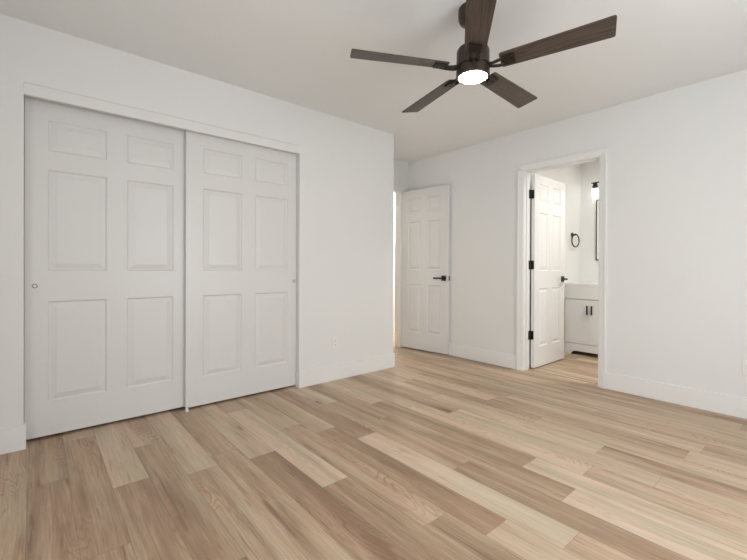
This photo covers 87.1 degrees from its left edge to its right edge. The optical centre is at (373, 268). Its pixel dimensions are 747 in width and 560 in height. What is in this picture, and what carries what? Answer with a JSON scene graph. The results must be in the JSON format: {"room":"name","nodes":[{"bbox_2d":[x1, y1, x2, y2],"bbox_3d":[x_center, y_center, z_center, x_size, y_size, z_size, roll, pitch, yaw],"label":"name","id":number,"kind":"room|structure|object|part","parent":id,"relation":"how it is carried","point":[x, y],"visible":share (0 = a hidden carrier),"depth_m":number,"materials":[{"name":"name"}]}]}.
{"room":"empty bedroom","nodes":[
{"label":"empty bedroom","id":0,"kind":"room"},
{"bbox_2d":[24,96,24,199],"bbox_3d":[-1.557,-0.194,3.220,3.624,2.440,0.680,0,0,-41],"label":"wall","id":1,"kind":"structure","parent":0,"point":[24,96],"depth_m":2.75,"materials":[{"name":"grey paint"}]},
{"bbox_2d":[0,14,393,427],"bbox_3d":[-1.251,-0.192,2.955,3.744,2.440,0.120,0,0,-41],"label":"wall","id":2,"kind":"structure","parent":0,"point":[345,168],"depth_m":3.40,"materials":[{"name":"paint"}]},
{"bbox_2d":[24,96,184,439],"bbox_3d":[-1.708,-0.011,2.627,0.936,2.042,0.036,0,0,-41],"label":"door","id":3,"kind":"structure","parent":2,"relation":"in","point":[104,202],"depth_m":2.55,"materials":[{"name":"white paint"}]},
{"bbox_2d":[24,82,300,153],"bbox_3d":[-1.318,-1.029,2.828,1.793,0.066,0.032,0,0,-41],"label":"trim","id":4,"kind":"structure","parent":2,"relation":"attached to","point":[30,90],"depth_m":2.64,"materials":[{"name":"paint"}]},
{"bbox_2d":[0,353,394,454],"bbox_3d":[-1.304,0.956,3.027,3.758,0.143,0.314,0,0,-41],"label":"baseboard","id":5,"kind":"structure","parent":2,"relation":"attached to","point":[13,438],"depth_m":3.54,"materials":[{"name":"white paint"}]},
{"bbox_2d":[184,130,296,407],"bbox_3d":[-1.029,-0.010,3.156,0.900,2.044,0.036,0,0,-41],"label":"door","id":6,"kind":"structure","parent":2,"relation":"in","point":[240,198],"depth_m":3.11,"materials":[{"name":"white paint"}]},
{"bbox_2d":[332,336,337,348],"bbox_3d":[-0.354,0.682,3.645,0.070,0.114,0.008,0,0,-41],"label":"wall outlet","id":7,"kind":"object","parent":2,"relation":"attached to","point":[335,338],"visible":1,"depth_m":3.64,"materials":[{"name":"white plastic"}]},
{"bbox_2d":[0,331,746,559],"bbox_3d":[0.319,1.031,3.770,7.272,0.001,7.300,0,0,-41],"label":"floor","id":8,"kind":"structure","parent":0,"point":[430,455],"depth_m":1.96,"materials":[{"name":"wood"}]},
{"bbox_2d":[564,282,597,353],"bbox_3d":[2.826,0.607,4.656,0.489,0.862,0.919,0,0,-41],"label":"bathroom vanity","id":9,"kind":"object","parent":8,"relation":"on","point":[581,298],"visible":0.38,"depth_m":4.72,"materials":[{"name":"white paint"}]},
{"bbox_3d":[2.470,0.633,4.759,0.019,0.529,0.285,0,0,-41],"label":"cabinet door","id":10,"kind":"part","parent":9,"relation":"part of","materials":[{"name":"white paint"}]},
{"bbox_3d":[2.668,0.971,4.528,0.019,0.134,0.906,0,0,-41],"label":"rail","id":11,"kind":"part","parent":9,"relation":"part of","materials":[{"name":"white paint"}]},
{"bbox_2d":[565,282,597,286],"bbox_3d":[2.839,0.191,4.664,0.459,0.030,0.919,0,0,-41],"label":"countertop","id":12,"kind":"structure","parent":9,"relation":"on","point":[576,283],"depth_m":4.75,"materials":[{"name":"white stone"}]},
{"bbox_3d":[2.671,0.285,4.526,0.020,0.158,0.906,0,0,-41],"label":"apron panel","id":13,"kind":"part","parent":9,"relation":"part of","materials":[{"name":"white paint"}]},
{"bbox_3d":[2.656,0.635,4.541,0.019,0.529,0.285,0,0,-41],"label":"cabinet door","id":14,"kind":"part","parent":9,"relation":"part of","materials":[{"name":"white paint"}]},
{"bbox_2d":[0,0,746,162],"bbox_3d":[0.326,-1.458,3.679,7.320,0.100,7.420,0,0,-41],"label":"ceiling","id":15,"kind":"structure","parent":0,"point":[297,52],"depth_m":2.50,"materials":[{"name":"paint"}]},
{"bbox_2d":[350,0,616,112],"bbox_3d":[0.559,-1.213,2.148,1.248,0.376,1.287,0,0,-41],"label":"ceiling fan","id":16,"kind":"object","parent":15,"relation":"hanging from","point":[473,65],"visible":1,"depth_m":2.02,"materials":[{"name":"brown wood"}]},
{"bbox_3d":[0.138,-1.100,2.063,0.516,0.006,0.134,3,12,-8],"label":"blade","id":17,"kind":"part","parent":16,"relation":"part of","materials":[{"name":"brown wood"}]},
{"bbox_3d":[0.361,-1.083,2.479,0.134,0.006,0.516,-13,6,-25],"label":"blade","id":18,"kind":"part","parent":16,"relation":"part of","materials":[{"name":"brown wood"}]},
{"bbox_2d":[459,71,486,83],"bbox_3d":[0.535,-1.031,2.117,0.148,0.012,0.148,0,0,-41],"label":"diffuser","id":19,"kind":"object","parent":16,"relation":"attached to","point":[465,77],"depth_m":2.10,"materials":[{"name":"white glass"}]},
{"bbox_3d":[0.464,-1.113,1.723,0.134,0.006,0.516,12,-2,11],"label":"blade","id":20,"kind":"part","parent":16,"relation":"part of","materials":[{"name":"brown wood"}]},
{"bbox_3d":[0.826,-1.084,2.395,0.516,0.006,0.134,-1,-11,-44],"label":"blade","id":21,"kind":"part","parent":16,"relation":"part of","materials":[{"name":"brown wood"}]},
{"bbox_3d":[0.889,-1.103,1.927,0.516,0.006,0.134,-4,-14,28],"label":"blade","id":22,"kind":"part","parent":16,"relation":"part of","materials":[{"name":"brown wood"}]},
{"bbox_2d":[393,193,394,321],"bbox_3d":[-0.792,-0.200,5.614,5.100,2.440,0.120,0,0,-41],"label":"wall","id":23,"kind":"structure","parent":0,"point":[394,193],"depth_m":6.51,"materials":[{"name":"paint"}]},
{"bbox_2d":[394,159,408,190],"bbox_3d":[0.084,-0.194,4.979,0.917,2.440,0.098,0,0,-41],"label":"wall","id":24,"kind":"structure","parent":0,"point":[401,169],"depth_m":5.15,"materials":[{"name":"paint"}]},
{"bbox_2d":[394,191,400,346],"bbox_3d":[0.043,0.003,4.946,0.756,2.045,0.102,0,0,-41],"label":"trim","id":25,"kind":"structure","parent":24,"relation":"attached to","point":[397,193],"depth_m":5.18,"materials":[{"name":"white paint"}]},
{"bbox_2d":[394,186,404,346],"bbox_3d":[0.042,-0.022,4.943,0.871,2.095,0.124,0,0,-41],"label":"trim","id":26,"kind":"structure","parent":24,"relation":"attached to","point":[396,188],"depth_m":5.15,"materials":[{"name":"white paint"}]},
{"bbox_2d":[529,164,580,350],"bbox_3d":[2.095,-0.185,4.709,1.531,2.440,0.120,0,0,-41],"label":"wall","id":27,"kind":"structure","parent":0,"point":[569,175],"depth_m":4.96,"materials":[{"name":"paint"}]},
{"bbox_2d":[571,233,579,246],"bbox_3d":[2.540,-0.367,4.979,0.175,0.189,0.055,0,0,-33],"label":"towel ring","id":28,"kind":"object","parent":27,"relation":"attached to","point":[572,234],"visible":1,"depth_m":4.96,"materials":[{"name":"black metal"}]},
{"bbox_2d":[409,69,746,397],"bbox_3d":[2.034,-0.180,3.505,0.128,2.440,4.919,0,0,-41],"label":"wall","id":29,"kind":"structure","parent":0,"point":[677,178],"depth_m":3.18,"materials":[{"name":"paint"}]},
{"bbox_2d":[401,185,449,353],"bbox_3d":[0.625,0.004,4.912,0.713,2.024,0.093,0,0,43],"label":"door","id":30,"kind":"structure","parent":29,"relation":"in","point":[425,316],"depth_m":4.88,"materials":[{"name":"white paint"}]},
{"bbox_2d":[528,174,567,367],"bbox_3d":[1.918,0.020,4.270,0.745,2.008,0.102,0,0,-41],"label":"door","id":31,"kind":"structure","parent":29,"relation":"in","point":[547,263],"depth_m":4.25,"materials":[{"name":"white paint"}]},
{"bbox_2d":[516,147,607,388],"bbox_3d":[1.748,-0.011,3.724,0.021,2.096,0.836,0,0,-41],"label":"trim","id":32,"kind":"structure","parent":29,"relation":"attached to","point":[597,152],"depth_m":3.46,"materials":[{"name":"white paint"}]},
{"bbox_2d":[447,343,746,418],"bbox_3d":[1.976,0.968,3.463,0.014,0.143,4.679,0,0,-41],"label":"baseboard","id":33,"kind":"structure","parent":29,"relation":"attached to","point":[735,406],"depth_m":3.13,"materials":[{"name":"white paint"}]},
{"bbox_2d":[742,359,746,375],"bbox_3d":[2.609,0.687,2.728,0.008,0.114,0.070,0,0,-41],"label":"wall outlet","id":34,"kind":"object","parent":29,"relation":"attached to","point":[744,361],"visible":1,"depth_m":2.75,"materials":[{"name":"white plastic"}]},
{"bbox_2d":[580,160,598,282],"bbox_3d":[3.624,-0.177,4.193,0.120,2.440,2.895,0,0,-41],"label":"wall","id":35,"kind":"structure","parent":0,"point":[589,266],"depth_m":5.08,"materials":[{"name":"paint"}]},
{"bbox_2d":[591,182,598,196],"bbox_3d":[2.970,-1.014,4.761,0.136,0.216,0.590,0,0,-41],"label":"vanity light","id":36,"kind":"object","parent":35,"relation":"attached to","point":[595,186],"visible":0.26,"depth_m":4.91,"materials":[{"name":"white glass"}]},
{"bbox_2d":[596,200,598,259],"bbox_3d":[3.009,-0.494,4.803,0.020,0.766,0.527,0,0,-41],"label":"wall mirror","id":37,"kind":"object","parent":35,"relation":"attached to","point":[597,201],"visible":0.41,"depth_m":4.99,"materials":[{"name":"black metal"}]},
{"bbox_2d":[597,200,598,258],"bbox_3d":[3.009,-0.494,4.803,0.014,0.746,0.507,0,0,-41],"label":"mirror glass","id":38,"kind":"object","parent":37,"relation":"attached to","point":[597,200],"depth_m":4.98,"materials":[{"name":"silver mirror"}]}
]}

